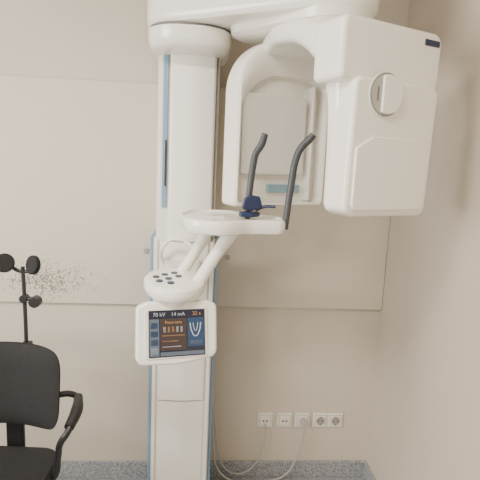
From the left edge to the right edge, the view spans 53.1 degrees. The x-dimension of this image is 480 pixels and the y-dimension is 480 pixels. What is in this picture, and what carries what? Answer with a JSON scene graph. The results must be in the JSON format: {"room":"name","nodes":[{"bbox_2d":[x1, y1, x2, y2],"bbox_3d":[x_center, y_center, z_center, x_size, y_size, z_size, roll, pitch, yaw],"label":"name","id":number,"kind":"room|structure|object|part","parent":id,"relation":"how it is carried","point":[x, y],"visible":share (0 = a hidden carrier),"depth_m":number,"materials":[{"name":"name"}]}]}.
{"room":"radiology room","nodes":[
{"label":"radiology room","id":0,"kind":"room"},
{"bbox_2d":[0,0,409,460],"bbox_3d":[-0.866,-0.142,2.305,3.405,2.750,0.100,2,9,-4],"label":"wall","id":1,"kind":"structure","parent":0,"point":[267,359],"depth_m":2.43,"materials":[{"name":"paint"}]},
{"bbox_2d":[0,75,389,309],"bbox_3d":[-0.660,-0.205,2.247,2.803,1.038,0.022,2,9,-4],"label":"wall panel","id":2,"kind":"object","parent":1,"relation":"attached to","point":[78,158],"visible":0.54,"depth_m":2.26,"materials":[{"name":"paint"}]},
{"bbox_2d":[58,460,365,477],"bbox_3d":[-0.921,1.179,2.467,3.205,0.090,0.012,2,9,-4],"label":"baseboard","id":3,"kind":"structure","parent":1,"relation":"attached to","point":[301,468],"depth_m":2.53,"materials":[{"name":"grey stone"}]},
{"bbox_2d":[257,412,272,426],"bbox_3d":[0.131,0.936,2.497,0.080,0.080,0.014,2,9,-4],"label":"wall socket","id":4,"kind":"object","parent":1,"relation":"attached to","point":[263,418],"visible":1,"depth_m":2.49,"materials":[{"name":"plastic"}]},
{"bbox_2d":[276,413,291,426],"bbox_3d":[0.232,0.940,2.505,0.080,0.080,0.014,2,9,-4],"label":"wall socket","id":5,"kind":"object","parent":1,"relation":"attached to","point":[283,419],"visible":1,"depth_m":2.50,"materials":[{"name":"plastic"}]},
{"bbox_2d":[294,413,309,426],"bbox_3d":[0.327,0.945,2.499,0.080,0.080,0.040,2,9,-4],"label":"wall socket","id":6,"kind":"object","parent":1,"relation":"attached to","point":[301,419],"visible":1,"depth_m":2.50,"materials":[{"name":"plastic"}]},
{"bbox_2d":[312,413,327,426],"bbox_3d":[0.421,0.946,2.518,0.080,0.080,0.016,2,9,-4],"label":"wall socket","id":7,"kind":"object","parent":1,"relation":"attached to","point":[319,419],"visible":1,"depth_m":2.51,"materials":[{"name":"plastic"}]},
{"bbox_2d":[327,413,342,426],"bbox_3d":[0.501,0.949,2.524,0.080,0.080,0.016,2,9,-4],"label":"wall socket","id":8,"kind":"object","parent":1,"relation":"attached to","point":[334,419],"visible":1,"depth_m":2.52,"materials":[{"name":"plastic"}]},
{"bbox_2d":[56,476,364,479],"bbox_3d":[-0.800,1.578,0.669,3.405,0.100,3.900,2,9,-4],"label":"floor","id":9,"kind":"structure","parent":0,"point":[315,477],"depth_m":2.53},
{"bbox_2d":[0,253,83,479],"bbox_3d":[-0.894,0.709,1.690,0.627,1.271,0.598,3,9,0],"label":"office chair","id":10,"kind":"object","parent":9,"relation":"on","point":[30,393],"visible":1,"depth_m":1.82,"materials":[{"name":"black fabric"}]},
{"bbox_3d":[-0.838,0.395,1.878,0.020,0.595,0.015,2,9,0],"label":"headrest post","id":11,"kind":"part","parent":10,"relation":"part of","materials":[{"name":"metal"}]},
{"bbox_3d":[-0.901,0.879,1.687,0.436,0.076,0.450,2,9,0],"label":"seat","id":12,"kind":"part","parent":10,"relation":"part of","materials":[{"name":"black fabric"}]},
{"bbox_3d":[-0.888,0.555,1.831,0.430,0.320,0.121,2,9,0],"label":"backrest","id":13,"kind":"part","parent":10,"relation":"part of","materials":[{"name":"black fabric"}]},
{"bbox_3d":[-0.781,0.235,1.832,0.044,0.044,0.035,2,9,0],"label":"headrest knob","id":14,"kind":"part","parent":10,"relation":"part of","materials":[{"name":"black plastic"}]},
{"bbox_3d":[-0.701,0.763,1.804,0.203,0.336,0.197,2,9,0],"label":"arm","id":15,"kind":"part","parent":10,"relation":"part of","materials":[{"name":"black plastic"}]},
{"bbox_2d":[135,0,440,479],"bbox_3d":[0.085,0.176,1.881,0.967,2.345,0.920,2,9,-4],"label":"machine","id":16,"kind":"object","parent":9,"relation":"on","point":[317,73],"visible":1,"depth_m":1.73,"materials":[{"name":"beige plastic"}]},
{"bbox_2d":[148,24,231,65],"bbox_3d":[-0.201,-0.784,1.958,0.328,0.076,0.400,2,9,-4],"label":"cap","id":17,"kind":"object","parent":16,"relation":"on","point":[207,42],"depth_m":1.80,"materials":[{"name":"white plastic"}]},
{"bbox_2d":[241,195,261,210],"bbox_3d":[0.042,-0.132,1.714,0.073,0.055,0.022,0,10,-16],"label":"chin rest","id":18,"kind":"object","parent":16,"relation":"on","point":[250,202],"depth_m":1.70,"materials":[{"name":"blue plastic"}]},
{"bbox_2d":[211,405,303,479],"bbox_3d":[0.087,1.054,2.477,0.483,0.421,0.055,1,9,-7],"label":"power cable","id":19,"kind":"object","parent":16,"relation":"attached to","point":[218,470],"visible":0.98,"depth_m":2.48,"materials":[{"name":"white plastic"}]},
{"bbox_2d":[222,47,317,204],"bbox_3d":[0.136,-0.451,1.907,0.427,0.622,0.060,-3,11,-29],"label":"housing","id":20,"kind":"object","parent":16,"relation":"attached to","point":[270,188],"depth_m":1.88,"materials":[{"name":"white plastic"}]},
{"bbox_3d":[0.127,-0.404,1.862,0.290,0.300,0.027,-3,11,-29],"label":"plate","id":21,"kind":"part","parent":16,"relation":"part of","materials":[{"name":"plastic"}]},
{"bbox_3d":[0.285,-0.440,1.687,0.332,0.583,0.562,-3,11,-29],"label":"arch arm","id":22,"kind":"part","parent":16,"relation":"part of","materials":[{"name":"white plastic"}]},
{"bbox_3d":[0.280,-0.386,1.946,0.010,0.450,0.037,-3,11,-29],"label":"guide rail","id":23,"kind":"part","parent":16,"relation":"part of","materials":[{"name":"beige plastic"}]},
{"bbox_3d":[0.421,-0.418,1.381,0.116,0.116,0.002,-3,11,-29],"label":"port glass","id":24,"kind":"part","parent":16,"relation":"part of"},
{"bbox_3d":[0.457,-0.196,1.445,0.304,0.215,0.010,-3,11,-29],"label":"plate","id":25,"kind":"part","parent":16,"relation":"part of","materials":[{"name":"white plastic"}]},
{"bbox_2d":[380,74,402,113],"bbox_3d":[0.440,-0.418,1.385,0.077,0.110,0.010,-3,11,-29],"label":"knob","id":26,"kind":"object","parent":16,"relation":"attached to","point":[391,89],"depth_m":1.38,"materials":[{"name":"white plastic"}]},
{"bbox_3d":[0.586,-0.599,1.462,0.063,0.018,0.005,-3,11,-29],"label":"name plate","id":27,"kind":"part","parent":16,"relation":"part of","materials":[{"name":"black plastic"}]},
{"bbox_2d":[366,0,479,479],"bbox_3d":[0.913,0.235,0.509,0.100,2.750,3.800,2,9,-4],"label":"wall","id":28,"kind":"structure","parent":0,"point":[424,424],"depth_m":1.84,"materials":[{"name":"paint"}]},
{"bbox_2d":[363,462,375,479],"bbox_3d":[0.796,1.537,0.765,0.012,0.090,3.688,2,9,-4],"label":"baseboard","id":29,"kind":"structure","parent":28,"relation":"attached to","point":[368,475],"depth_m":2.52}
]}

